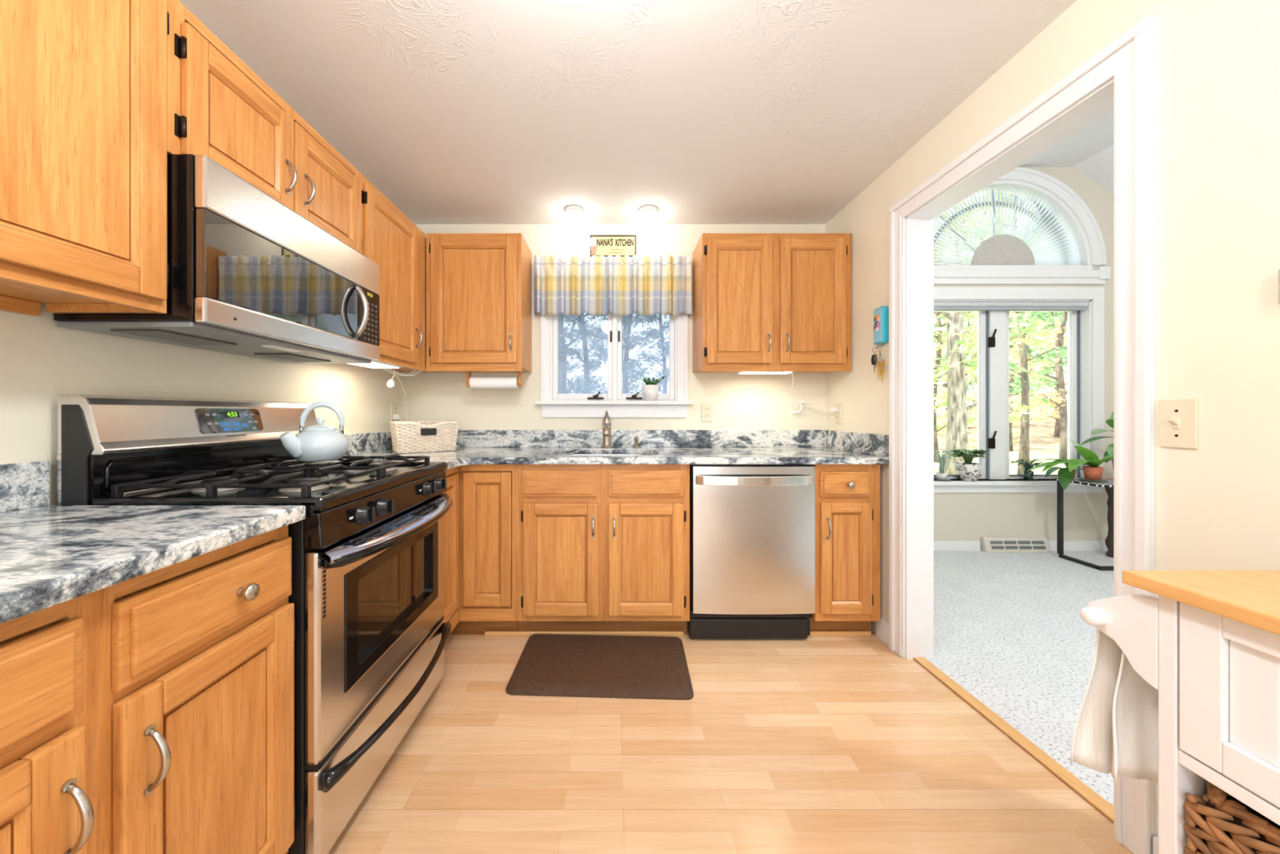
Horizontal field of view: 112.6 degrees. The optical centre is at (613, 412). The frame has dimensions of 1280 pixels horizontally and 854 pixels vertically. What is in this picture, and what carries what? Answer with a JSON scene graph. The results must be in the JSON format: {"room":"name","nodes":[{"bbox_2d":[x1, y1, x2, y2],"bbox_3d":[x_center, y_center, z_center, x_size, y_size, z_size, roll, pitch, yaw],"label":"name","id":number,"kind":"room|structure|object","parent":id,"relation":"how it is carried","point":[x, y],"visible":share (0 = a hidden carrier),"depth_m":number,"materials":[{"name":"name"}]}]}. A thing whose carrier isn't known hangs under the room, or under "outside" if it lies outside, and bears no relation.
{"room":"kitchen","nodes":[
{"label":"kitchen","id":0,"kind":"room"},
{"bbox_2d":[0,303,401,505],"bbox_3d":[-1.405,-0.074,0.115,0.120,2.408,5.430,0,0,0],"label":"wall","id":1,"kind":"structure","parent":0,"point":[41,360],"depth_m":1.19,"materials":[{"name":"beige paint"}]},
{"bbox_2d":[0,460,49,512],"bbox_3d":[-1.335,0.164,0.597,0.020,0.104,0.813,0,0,0],"label":"backsplash","id":2,"kind":"structure","parent":1,"relation":"attached to","point":[23,485],"depth_m":0.96,"materials":[{"name":"grey stone"}]},
{"bbox_2d":[0,0,168,315],"bbox_3d":[-1.173,-0.614,0.626,0.333,0.782,0.772,0,0,0],"label":"upper cabinet","id":3,"kind":"object","parent":1,"relation":"attached to","point":[83,83],"visible":1,"depth_m":0.86,"materials":[{"name":"brown wood"}]},
{"bbox_2d":[167,0,361,253],"bbox_3d":[-1.173,-0.814,1.402,0.333,0.383,0.776,0,0,0],"label":"upper cabinet","id":4,"kind":"object","parent":1,"relation":"attached to","point":[219,108],"visible":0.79,"depth_m":1.23,"materials":[{"name":"brown wood"}]},
{"bbox_2d":[53,154,379,363],"bbox_3d":[-1.132,-0.409,1.401,0.412,0.418,0.766,0,0,0],"label":"microwave","id":5,"kind":"object","parent":4,"relation":"attached to","point":[250,275],"visible":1,"depth_m":1.17,"materials":[{"name":"silver metal"}]},
{"bbox_2d":[343,431,392,456],"bbox_3d":[-1.335,0.162,2.244,0.020,0.108,0.933,0,0,0],"label":"backsplash","id":6,"kind":"structure","parent":1,"relation":"attached to","point":[364,442],"depth_m":2.31,"materials":[{"name":"grey stone"}]},
{"bbox_2d":[391,402,397,421],"bbox_3d":[-1.340,-0.006,2.605,0.010,0.116,0.070,0,0,0],"label":"wall outlet","id":7,"kind":"object","parent":1,"relation":"attached to","point":[393,405],"visible":0.82,"depth_m":2.60,"materials":[{"name":"beige plastic"}]},
{"bbox_2d":[360,173,442,372],"bbox_3d":[-1.173,-0.620,2.241,0.333,0.770,0.898,0,0,0],"label":"upper cabinet","id":8,"kind":"object","parent":1,"relation":"attached to","point":[389,238],"visible":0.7,"depth_m":2.07,"materials":[{"name":"brown wood"}]},
{"bbox_2d":[347,360,421,421],"bbox_3d":[-1.214,-0.091,2.251,0.263,0.325,0.782,0,0,0],"label":"light","id":9,"kind":"object","parent":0,"point":[375,364],"depth_m":2.26,"materials":[{"name":"white plastic"}]},
{"bbox_2d":[386,368,395,387],"bbox_3d":[-1.184,-0.183,2.270,0.044,0.102,0.040,0,0,0],"label":"bulb","id":10,"kind":"object","parent":9,"relation":"attached to","point":[390,384],"depth_m":2.26,"materials":[{"name":"white glass"}]},
{"bbox_2d":[401,224,825,454],"bbox_3d":[0.000,-0.034,2.770,2.690,2.328,0.120,0,0,0],"label":"wall","id":11,"kind":"structure","parent":0,"point":[740,402],"depth_m":2.71,"materials":[{"name":"beige paint"}]},
{"bbox_2d":[426,233,531,372],"bbox_3d":[-0.789,-0.624,2.528,0.538,0.778,0.353,0,0,0],"label":"upper cabinet","id":12,"kind":"object","parent":11,"relation":"attached to","point":[478,286],"visible":1,"depth_m":2.40,"materials":[{"name":"brown wood"}]},
{"bbox_2d":[465,368,524,386],"bbox_3d":[-0.700,-0.203,2.500,0.340,0.104,0.070,0,0,0],"label":"paper towel holder","id":13,"kind":"object","parent":12,"relation":"attached to","point":[468,374],"visible":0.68,"depth_m":2.48,"materials":[{"name":"brown wood"}]},
{"bbox_2d":[469,376,518,388],"bbox_3d":[-0.700,-0.178,2.500,0.274,0.071,0.071,0,0,0],"label":"paper towel roll","id":14,"kind":"object","parent":13,"relation":"on","point":[475,382],"visible":0.94,"depth_m":2.47,"materials":[{"name":"white paper"}]},
{"bbox_2d":[589,235,635,257],"bbox_3d":[-0.006,-1.056,2.699,0.297,0.136,0.022,0,0,0],"label":"wall sign","id":15,"kind":"object","parent":11,"relation":"attached to","point":[606,246],"visible":0.98,"depth_m":2.70,"materials":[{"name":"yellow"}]},
{"bbox_2d":[534,311,693,417],"bbox_3d":[0.003,-0.465,2.732,0.986,0.990,0.175,0,0,0],"label":"window","id":16,"kind":"structure","parent":11,"relation":"in","point":[591,366],"depth_m":2.74,"materials":[{"name":"white paint"}]},
{"bbox_2d":[533,254,692,315],"bbox_3d":[-0.005,-0.786,2.653,0.974,0.371,0.114,0,0,0],"label":"valance","id":17,"kind":"object","parent":16,"relation":"attached to","point":[594,285],"visible":1,"depth_m":2.63,"materials":[{"name":"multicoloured fabric"}]},
{"bbox_2d":[640,374,667,400],"bbox_3d":[0.253,-0.160,2.681,0.172,0.168,0.112,0,0,23],"label":"potted plant","id":18,"kind":"object","parent":16,"relation":"on","point":[651,389],"visible":0.98,"depth_m":2.66,"materials":[{"name":"green plant"}]},
{"bbox_2d":[455,430,823,447],"bbox_3d":[0.000,0.162,2.700,2.650,0.108,0.020,0,0,0],"label":"backsplash","id":19,"kind":"structure","parent":11,"relation":"attached to","point":[465,438],"depth_m":2.69,"materials":[{"name":"grey stone"}]},
{"bbox_2d":[702,403,712,421],"bbox_3d":[0.594,-0.004,2.705,0.070,0.116,0.010,0,0,0],"label":"wall outlet","id":20,"kind":"object","parent":11,"relation":"attached to","point":[707,408],"visible":1,"depth_m":2.70,"materials":[{"name":"beige plastic"}]},
{"bbox_2d":[705,406,710,411],"bbox_3d":[0.594,-0.025,2.702,0.032,0.030,0.003,0,0,0],"label":"socket","id":21,"kind":"object","parent":20,"relation":"attached to","point":[707,408],"depth_m":2.70,"materials":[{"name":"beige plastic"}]},
{"bbox_2d":[705,413,710,417],"bbox_3d":[0.594,0.017,2.702,0.032,0.030,0.003,0,0,0],"label":"socket","id":22,"kind":"object","parent":20,"relation":"attached to","point":[707,415],"depth_m":2.70,"materials":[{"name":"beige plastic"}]},
{"bbox_2d":[692,233,851,372],"bbox_3d":[0.920,-0.624,2.528,0.840,0.778,0.353,0,0,0],"label":"upper cabinet","id":23,"kind":"object","parent":11,"relation":"attached to","point":[762,302],"visible":1,"depth_m":2.40,"materials":[{"name":"brown wood"}]},
{"bbox_2d":[735,371,838,413],"bbox_3d":[1.030,-0.123,2.584,0.620,0.261,0.309,0,0,0],"label":"light","id":24,"kind":"object","parent":23,"relation":"attached to","point":[736,372],"depth_m":2.53,"materials":[{"name":"white plastic"}]},
{"bbox_2d":[178,0,1076,224],"bbox_3d":[0.000,-1.238,0.055,2.690,0.080,5.310,0,0,0],"label":"ceiling","id":25,"kind":"structure","parent":0,"point":[457,112],"depth_m":1.59,"materials":[{"name":"white paint"}]},
{"bbox_2d":[564,205,583,217],"bbox_3d":[-0.235,-1.186,2.520,0.111,0.024,0.111,0,0,0],"label":"recessed light","id":26,"kind":"object","parent":25,"relation":"in","point":[570,211],"visible":1,"depth_m":2.50,"materials":[{"name":"white plastic"}]},
{"bbox_2d":[639,205,657,217],"bbox_3d":[0.205,-1.186,2.520,0.111,0.024,0.111,0,0,0],"label":"recessed light","id":27,"kind":"object","parent":25,"relation":"in","point":[646,211],"visible":1,"depth_m":2.50,"materials":[{"name":"white plastic"}]},
{"bbox_2d":[328,551,1133,853],"bbox_3d":[1.927,1.153,0.445,6.545,0.053,6.090,0,0,0],"label":"floor","id":28,"kind":"structure","parent":0,"point":[812,744],"depth_m":1.43,"materials":[{"name":"brown wood"}]},
{"bbox_2d":[0,524,295,853],"bbox_3d":[-1.016,0.691,0.612,0.618,0.878,0.784,0,0,0],"label":"base cabinet","id":29,"kind":"object","parent":28,"relation":"on","point":[153,712],"visible":0.98,"depth_m":0.69,"materials":[{"name":"brown wood"}]},
{"bbox_2d":[0,460,305,623],"bbox_3d":[-1.034,0.181,0.597,0.623,0.138,0.813,0,0,0],"label":"countertop","id":30,"kind":"structure","parent":29,"relation":"on","point":[51,555],"depth_m":0.76,"materials":[{"name":"grey stone"}]},
{"bbox_2d":[57,394,452,853],"bbox_3d":[-0.960,0.543,1.389,0.716,1.174,0.763,0,0,0],"label":"gas range","id":31,"kind":"object","parent":28,"relation":"on","point":[372,633],"visible":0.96,"depth_m":1.16,"materials":[{"name":"silver metal"}]},
{"bbox_2d":[91,462,446,513],"bbox_3d":[-0.966,0.223,1.390,0.548,0.044,0.760,0,0,0],"label":"cooktop","id":32,"kind":"object","parent":31,"relation":"in","point":[347,495],"depth_m":1.15,"materials":[{"name":"black metal"}]},
{"bbox_2d":[280,401,349,462],"bbox_3d":[-1.003,0.062,1.456,0.170,0.200,0.183,0,0,-16],"label":"kettle","id":33,"kind":"object","parent":31,"relation":"on","point":[320,442],"visible":1,"depth_m":1.41,"materials":[{"name":"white ceramic"}]},
{"bbox_2d":[443,464,518,636],"bbox_3d":[-0.906,0.691,2.240,0.837,0.878,0.900,0,0,0],"label":"base cabinet","id":34,"kind":"object","parent":28,"relation":"on","point":[479,522],"visible":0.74,"depth_m":2.10,"materials":[{"name":"brown wood"}]},
{"bbox_2d":[320,430,888,470],"bbox_3d":[0.000,0.179,2.244,2.690,0.142,0.933,0,0,0],"label":"countertop","id":35,"kind":"structure","parent":34,"relation":"on","point":[473,446],"depth_m":2.48,"materials":[{"name":"grey stone"}]},
{"bbox_2d":[389,420,458,453],"bbox_3d":[-1.074,0.131,2.421,0.328,0.169,0.233,0,0,-35],"label":"wicker basket","id":36,"kind":"object","parent":35,"relation":"on","point":[424,436],"visible":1,"depth_m":2.33,"materials":[{"name":"beige wicker"}]},
{"bbox_2d":[560,453,649,455],"bbox_3d":[-0.045,0.342,2.380,0.592,0.181,0.422,0,0,0],"label":"sink","id":37,"kind":"object","parent":35,"relation":"in","point":[570,454],"visible":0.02,"depth_m":2.59,"materials":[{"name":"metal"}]},
{"bbox_2d":[601,410,612,448],"bbox_3d":[-0.043,0.101,2.561,0.068,0.229,0.217,0,0,0],"label":"faucet","id":38,"kind":"object","parent":35,"relation":"on","point":[606,422],"visible":1,"depth_m":2.61,"materials":[{"name":"silver metal"}]},
{"bbox_2d":[633,436,639,448],"bbox_3d":[0.140,0.181,2.614,0.040,0.068,0.082,0,0,0],"label":"soap dispenser","id":39,"kind":"object","parent":35,"relation":"on","point":[636,438],"visible":1,"depth_m":2.62,"materials":[{"name":"silver metal"}]},
{"bbox_2d":[505,633,693,699],"bbox_3d":[-0.052,1.120,1.925,0.762,0.019,0.464,0,0,2],"label":"floor mat","id":40,"kind":"object","parent":28,"relation":"on","point":[548,664],"visible":1,"depth_m":1.86,"materials":[{"name":"brown plastic"}]},
{"bbox_2d":[514,464,689,634],"bbox_3d":[-0.057,0.691,2.366,0.862,0.878,0.638,0,0,0],"label":"base cabinet","id":41,"kind":"object","parent":28,"relation":"on","point":[597,547],"visible":0.95,"depth_m":2.09,"materials":[{"name":"brown wood"}]},
{"bbox_2d":[484,631,871,635],"bbox_3d":[0.325,1.119,2.166,1.960,0.022,0.012,0,0,0],"label":"trim","id":42,"kind":"structure","parent":41,"relation":"attached to","point":[486,633],"depth_m":2.16,"materials":[{"name":"brown wood"}]},
{"bbox_2d":[687,464,814,638],"bbox_3d":[0.679,0.688,2.344,0.609,0.860,0.632,0,0,0],"label":"dishwasher","id":43,"kind":"object","parent":28,"relation":"on","point":[752,526],"visible":0.97,"depth_m":2.08,"materials":[{"name":"metal"}]},
{"bbox_2d":[809,464,879,631],"bbox_3d":[1.152,0.691,2.366,0.320,0.878,0.638,0,0,0],"label":"base cabinet","id":44,"kind":"object","parent":28,"relation":"on","point":[847,496],"visible":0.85,"depth_m":2.09,"materials":[{"name":"brown wood"}]},
{"bbox_2d":[913,657,1113,822],"bbox_3d":[1.400,1.123,1.550,0.050,0.007,0.815,0,0,0],"label":"threshold","id":45,"kind":"object","parent":28,"relation":"on","point":[1089,794],"visible":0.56,"depth_m":1.44,"materials":[{"name":"brown wood"}]},
{"bbox_2d":[980,536,1049,552],"bbox_3d":[3.255,1.069,3.461,0.510,0.114,0.057,0,0,0],"label":"floor vent","id":46,"kind":"object","parent":28,"relation":"in","point":[988,544],"visible":1,"depth_m":3.45,"materials":[{"name":"beige metal"}]},
{"bbox_2d":[1055,477,1113,570],"bbox_3d":[3.618,0.817,3.199,0.295,0.618,0.307,0,0,0],"label":"side table","id":47,"kind":"object","parent":28,"relation":"on","point":[1109,483],"visible":0.65,"depth_m":3.32,"materials":[{"name":"black metal"}]},
{"bbox_2d":[1045,455,1083,489],"bbox_3d":[3.479,0.455,3.257,0.252,0.246,0.170,0,0,0],"label":"potted plant","id":48,"kind":"object","parent":47,"relation":"on","point":[1065,477],"visible":0.84,"depth_m":3.23,"materials":[{"name":"green plant"}]},
{"bbox_2d":[1027,437,1113,482],"bbox_3d":[3.475,0.347,3.179,0.609,0.322,0.223,0,0,13],"label":"potted plant","id":49,"kind":"object","parent":47,"relation":"on","point":[1092,473],"visible":0.94,"depth_m":3.16,"materials":[{"name":"green plant"}]},
{"bbox_2d":[1102,478,1113,557],"bbox_3d":[4.000,0.825,3.260,0.400,0.602,0.320,0,0,0],"label":"plant stand","id":50,"kind":"object","parent":28,"relation":"on","point":[1109,539],"visible":0.16,"depth_m":3.34,"materials":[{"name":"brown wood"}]},
{"bbox_2d":[1080,412,1113,468],"bbox_3d":[3.775,0.230,3.184,0.466,0.587,0.254,0,0,0],"label":"potted plant","id":51,"kind":"object","parent":50,"relation":"on","point":[1109,451],"visible":0.15,"depth_m":3.21,"materials":[{"name":"green plant"}]},
{"bbox_2d":[1080,569,1279,853],"bbox_3d":[1.090,0.695,0.430,0.500,0.870,0.700,0,0,0],"label":"kitchen cart","id":52,"kind":"object","parent":28,"relation":"on","point":[1209,642],"visible":1,"depth_m":0.63,"materials":[{"name":"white wood"}]},
{"bbox_2d":[1070,628,1158,782],"bbox_3d":[1.052,0.506,0.759,0.393,0.321,0.103,0,0,0],"label":"dish towel","id":53,"kind":"object","parent":52,"relation":"hanging from","point":[1116,729],"visible":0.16,"depth_m":0.75,"materials":[{"name":"white fabric"}]},
{"bbox_2d":[1178,750,1279,825],"bbox_3d":[1.093,0.526,0.388,0.458,0.020,0.531,0,0,0],"label":"shelf","id":54,"kind":"object","parent":52,"relation":"attached to","point":[1188,760],"depth_m":0.60,"materials":[{"name":"white paint"}]},
{"bbox_2d":[1183,781,1279,853],"bbox_3d":[1.083,0.735,0.391,0.445,0.378,0.542,0,0,0],"label":"wicker basket","id":55,"kind":"object","parent":52,"relation":"on","point":[1218,822],"visible":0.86,"depth_m":0.61,"materials":[{"name":"brown wicker"}]},
{"bbox_2d":[933,167,1113,551],"bbox_3d":[3.334,-0.440,3.560,3.732,3.140,0.140,0,0,0],"label":"wall","id":56,"kind":"structure","parent":0,"point":[957,516],"depth_m":3.49,"materials":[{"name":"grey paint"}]},
{"bbox_2d":[933,287,1104,492],"bbox_3d":[3.205,-0.188,3.527,1.620,1.675,0.185,0,0,0],"label":"window","id":57,"kind":"structure","parent":56,"relation":"in","point":[1086,328],"depth_m":3.54,"materials":[{"name":"white paint"}]},
{"bbox_2d":[933,448,957,480],"bbox_3d":[2.707,0.428,3.516,0.256,0.254,0.174,0,0,0],"label":"potted plant","id":58,"kind":"object","parent":57,"relation":"on","point":[940,476],"visible":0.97,"depth_m":3.50,"materials":[{"name":"white ceramic"}]},
{"bbox_2d":[948,448,988,481],"bbox_3d":[2.924,0.427,3.517,0.307,0.255,0.217,0,0,0],"label":"potted plant","id":59,"kind":"object","parent":57,"relation":"on","point":[966,470],"visible":1,"depth_m":3.48,"materials":[{"name":"green plant"}]},
{"bbox_2d":[933,302,1088,310],"bbox_3d":[3.205,-0.879,3.517,1.368,0.064,0.046,0,0,0],"label":"roller shade","id":60,"kind":"object","parent":57,"relation":"attached to","point":[937,305],"visible":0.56,"depth_m":3.49,"materials":[{"name":"grey fabric"}]},
{"bbox_2d":[1010,458,1043,480],"bbox_3d":[3.409,0.469,3.524,0.242,0.172,0.137,0,0,14],"label":"potted plant","id":61,"kind":"object","parent":57,"relation":"on","point":[1028,475],"visible":0.96,"depth_m":3.51,"materials":[{"name":"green plant"}]},
{"bbox_2d":[933,540,1107,551],"bbox_3d":[3.334,1.086,3.483,3.732,0.082,0.014,0,0,0],"label":"baseboard","id":62,"kind":"structure","parent":56,"relation":"attached to","point":[939,545],"depth_m":3.48,"materials":[{"name":"white paint"}]},
{"bbox_2d":[933,166,1111,284],"bbox_3d":[3.205,-1.525,3.537,1.640,0.950,0.166,0,0,0],"label":"window","id":63,"kind":"structure","parent":56,"relation":"in","point":[1085,227],"depth_m":3.47,"materials":[{"name":"white paint"}]},
{"bbox_2d":[933,186,1081,265],"bbox_3d":[3.205,-1.542,3.523,1.330,0.665,0.034,0,0,0],"label":"blind","id":64,"kind":"object","parent":63,"relation":"attached to","point":[1005,249],"visible":0.92,"depth_m":3.54,"materials":[{"name":"white fabric"}]},
{"bbox_2d":[825,0,1279,836],"bbox_3d":[1.407,-0.440,0.445,0.123,3.140,6.090,0,0,0],"label":"wall","id":65,"kind":"structure","parent":0,"point":[1217,62],"depth_m":0.98,"materials":[{"name":"beige paint"}]},
{"bbox_2d":[834,403,841,422],"bbox_3d":[1.340,0.002,2.553,0.010,0.116,0.070,0,0,0],"label":"wall outlet","id":66,"kind":"object","parent":65,"relation":"attached to","point":[837,415],"visible":0.89,"depth_m":2.54,"materials":[{"name":"beige plastic"}]},
{"bbox_2d":[823,430,888,457],"bbox_3d":[1.335,0.162,2.397,0.020,0.108,0.625,0,0,0],"label":"backsplash","id":67,"kind":"structure","parent":65,"relation":"attached to","point":[873,444],"depth_m":2.31,"materials":[{"name":"grey stone"}]},
{"bbox_2d":[873,306,888,347],"bbox_3d":[1.326,-0.427,2.121,0.037,0.206,0.078,0,0,0],"label":"box","id":68,"kind":"object","parent":65,"relation":"attached to","point":[881,315],"visible":1,"depth_m":2.09,"materials":[{"name":"teal paint"}]},
{"bbox_2d":[871,347,877,372],"bbox_3d":[1.316,-0.267,2.149,0.020,0.123,0.036,0,0,-16],"label":"keys","id":69,"kind":"object","parent":68,"relation":"hanging from","point":[874,357],"visible":1,"depth_m":2.15,"materials":[{"name":"black plastic"}]},
{"bbox_2d":[873,314,880,331],"bbox_3d":[1.310,-0.449,2.124,0.003,0.086,0.052,0,0,0],"label":"flower painting","id":70,"kind":"object","parent":68,"relation":"attached to","point":[877,317],"depth_m":2.12},
{"bbox_2d":[877,346,884,382],"bbox_3d":[1.317,-0.240,2.104,0.018,0.175,0.044,0,0,0],"label":"keys","id":71,"kind":"object","parent":68,"relation":"hanging from","point":[879,364],"visible":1,"depth_m":2.10,"materials":[{"name":"gold metal"}]},
{"bbox_2d":[875,617,888,645],"bbox_3d":[1.338,1.080,2.110,0.014,0.100,0.124,0,0,0],"label":"baseboard","id":72,"kind":"structure","parent":65,"relation":"attached to","point":[882,627],"depth_m":2.11,"materials":[{"name":"white paint"}]},
{"bbox_2d":[888,16,1155,853],"bbox_3d":[1.393,0.073,1.552,0.149,2.113,0.992,0,0,0],"label":"door frame","id":73,"kind":"structure","parent":65,"relation":"attached to","point":[1129,60],"depth_m":1.25,"materials":[{"name":"white paint"}]},
{"bbox_2d":[1152,835,1158,853],"bbox_3d":[1.338,1.087,-0.772,0.014,0.085,3.655,0,0,0],"label":"baseboard","id":74,"kind":"structure","parent":65,"relation":"attached to","point":[1155,839],"depth_m":1.05,"materials":[{"name":"white paint"}]},
{"bbox_2d":[1159,398,1198,448],"bbox_3d":[1.334,0.025,1.015,0.022,0.117,0.068,0,0,0],"label":"light switch","id":75,"kind":"object","parent":65,"relation":"attached to","point":[1178,417],"visible":1,"depth_m":1.01,"materials":[{"name":"beige plastic"}]},
{"bbox_2d":[1278,269,1279,304],"bbox_3d":[1.333,-0.251,0.798,0.024,0.072,0.106,0,0,0],"label":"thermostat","id":76,"kind":"object","parent":65,"relation":"attached to","point":[1278,269],"visible":1,"depth_m":0.85,"materials":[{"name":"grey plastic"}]},
{"bbox_2d":[1018,109,1113,195],"bbox_3d":[3.334,-1.548,0.445,3.732,1.083,6.090,0,0,0],"label":"ceiling","id":77,"kind":"structure","parent":0,"point":[1089,150],"depth_m":3.31,"materials":[{"name":"white paint"}]},
{"label":"outside","id":78,"kind":"structure","parent":0,"visible":0},
{"bbox_2d":[933,448,1066,474],"bbox_3d":[10.000,1.780,41.850,100.000,0.200,76.300,0,0,0],"label":"ground","id":79,"kind":"structure","parent":78,"point":[1038,454],"depth_m":15.47,"materials":[{"name":"white"}]},
{"bbox_2d":[933,195,977,462],"bbox_3d":[10.972,-2.879,14.656,3.260,9.132,3.379,0,0,0],"label":"tree","id":80,"kind":"object","parent":79,"relation":"on","point":[938,404],"visible":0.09,"depth_m":14.52,"materials":[{"name":"green plant"}]},
{"bbox_2d":[933,222,977,369],"bbox_3d":[13.501,-6.216,18.663,4.111,15.804,4.356,0,0,31],"label":"tree","id":81,"kind":"object","parent":79,"relation":"on","point":[944,360],"visible":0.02,"depth_m":17.86,"materials":[{"name":"green plant"}]},
{"bbox_2d":[933,191,1066,474],"bbox_3d":[7.649,-4.912,9.508,3.967,13.188,4.189,0,0,25],"label":"tree","id":82,"kind":"object","parent":79,"relation":"on","point":[957,437],"visible":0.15,"depth_m":9.26,"materials":[{"name":"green plant"}]},
{"bbox_2d":[941,191,1067,474],"bbox_3d":[10.800,-4.394,11.275,3.351,12.157,3.162,0,0,33],"label":"tree","id":83,"kind":"object","parent":79,"relation":"on","point":[1024,384],"visible":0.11,"depth_m":11.08,"materials":[{"name":"green plant"}]},
{"bbox_2d":[964,213,1056,451],"bbox_3d":[17.468,-3.563,18.775,3.749,10.502,3.886,0,0,-43],"label":"tree","id":84,"kind":"object","parent":79,"relation":"on","point":[1011,440],"visible":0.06,"depth_m":18.60,"materials":[{"name":"green plant"}]},
{"bbox_2d":[1008,208,1067,458],"bbox_3d":[15.864,-4.357,15.135,4.257,12.089,4.325,0,0,32],"label":"tree","id":85,"kind":"object","parent":79,"relation":"on","point":[1061,402],"visible":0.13,"depth_m":15.07,"materials":[{"name":"green plant"}]},
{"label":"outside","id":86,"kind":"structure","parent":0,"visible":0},
{"bbox_2d":[936,401,1067,452],"bbox_3d":[10.000,0.085,35.000,100.000,3.151,34.378,0,0,0],"label":"ground","id":87,"kind":"structure","parent":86,"point":[1041,432],"depth_m":23.72,"materials":[{"name":"brown plant"}]},
{"bbox_2d":[933,353,946,422],"bbox_3d":[15.682,-2.640,22.150,2.936,8.337,2.983,0,0,-11],"label":"tree","id":88,"kind":"object","parent":87,"relation":"on","point":[943,411],"visible":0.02,"depth_m":21.20,"materials":[{"name":"green plant"}]},
{"bbox_2d":[933,240,970,411],"bbox_3d":[27.484,-7.125,35.061,3.636,13.980,3.854,0,0,-37],"label":"tree","id":89,"kind":"object","parent":87,"relation":"on","point":[935,317],"visible":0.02,"depth_m":35.24,"materials":[{"name":"green plant"}]},
{"bbox_2d":[933,324,976,401],"bbox_3d":[24.142,-4.811,30.558,3.886,10.502,3.749,0,0,-9],"label":"tree","id":90,"kind":"object","parent":87,"relation":"on","point":[942,349],"visible":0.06,"depth_m":30.75,"materials":[{"name":"green plant"}]},
{"bbox_2d":[937,240,977,427],"bbox_3d":[21.548,-5.070,26.126,3.351,12.157,3.162,0,0,34],"label":"tree","id":91,"kind":"object","parent":87,"relation":"on","point":[975,382],"visible":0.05,"depth_m":26.11,"materials":[{"name":"green plant"}]},
{"bbox_2d":[937,191,1019,411],"bbox_3d":[19.543,-5.139,22.671,4.728,13.242,4.899,0,0,-12],"label":"tree","id":92,"kind":"object","parent":87,"relation":"on","point":[971,377],"visible":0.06,"depth_m":22.88,"materials":[{"name":"green plant"}]},
{"bbox_2d":[1008,313,1036,399],"bbox_3d":[28.112,-3.706,30.360,2.983,8.337,2.936,0,0,23],"label":"tree","id":93,"kind":"object","parent":87,"relation":"on","point":[1009,313],"visible":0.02,"depth_m":30.06,"materials":[{"name":"green plant"}]},
{"bbox_2d":[1008,221,1067,437],"bbox_3d":[23.309,-6.398,22.517,4.356,15.804,4.111,0,0,3],"label":"tree","id":94,"kind":"object","parent":87,"relation":"on","point":[1057,424],"visible":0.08,"depth_m":22.40,"materials":[{"name":"green plant"}]},
{"bbox_2d":[1008,240,1067,406],"bbox_3d":[25.723,-5.085,26.551,4.265,12.089,4.311,0,0,-24],"label":"tree","id":95,"kind":"object","parent":87,"relation":"on","point":[1017,357],"visible":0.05,"depth_m":26.36,"materials":[{"name":"green plant"}]},
{"bbox_2d":[1027,252,1067,412],"bbox_3d":[32.291,-6.231,31.008,4.899,13.242,4.727,0,0,22],"label":"tree","id":96,"kind":"object","parent":87,"relation":"on","point":[1046,341],"visible":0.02,"depth_m":30.98,"materials":[{"name":"green plant"}]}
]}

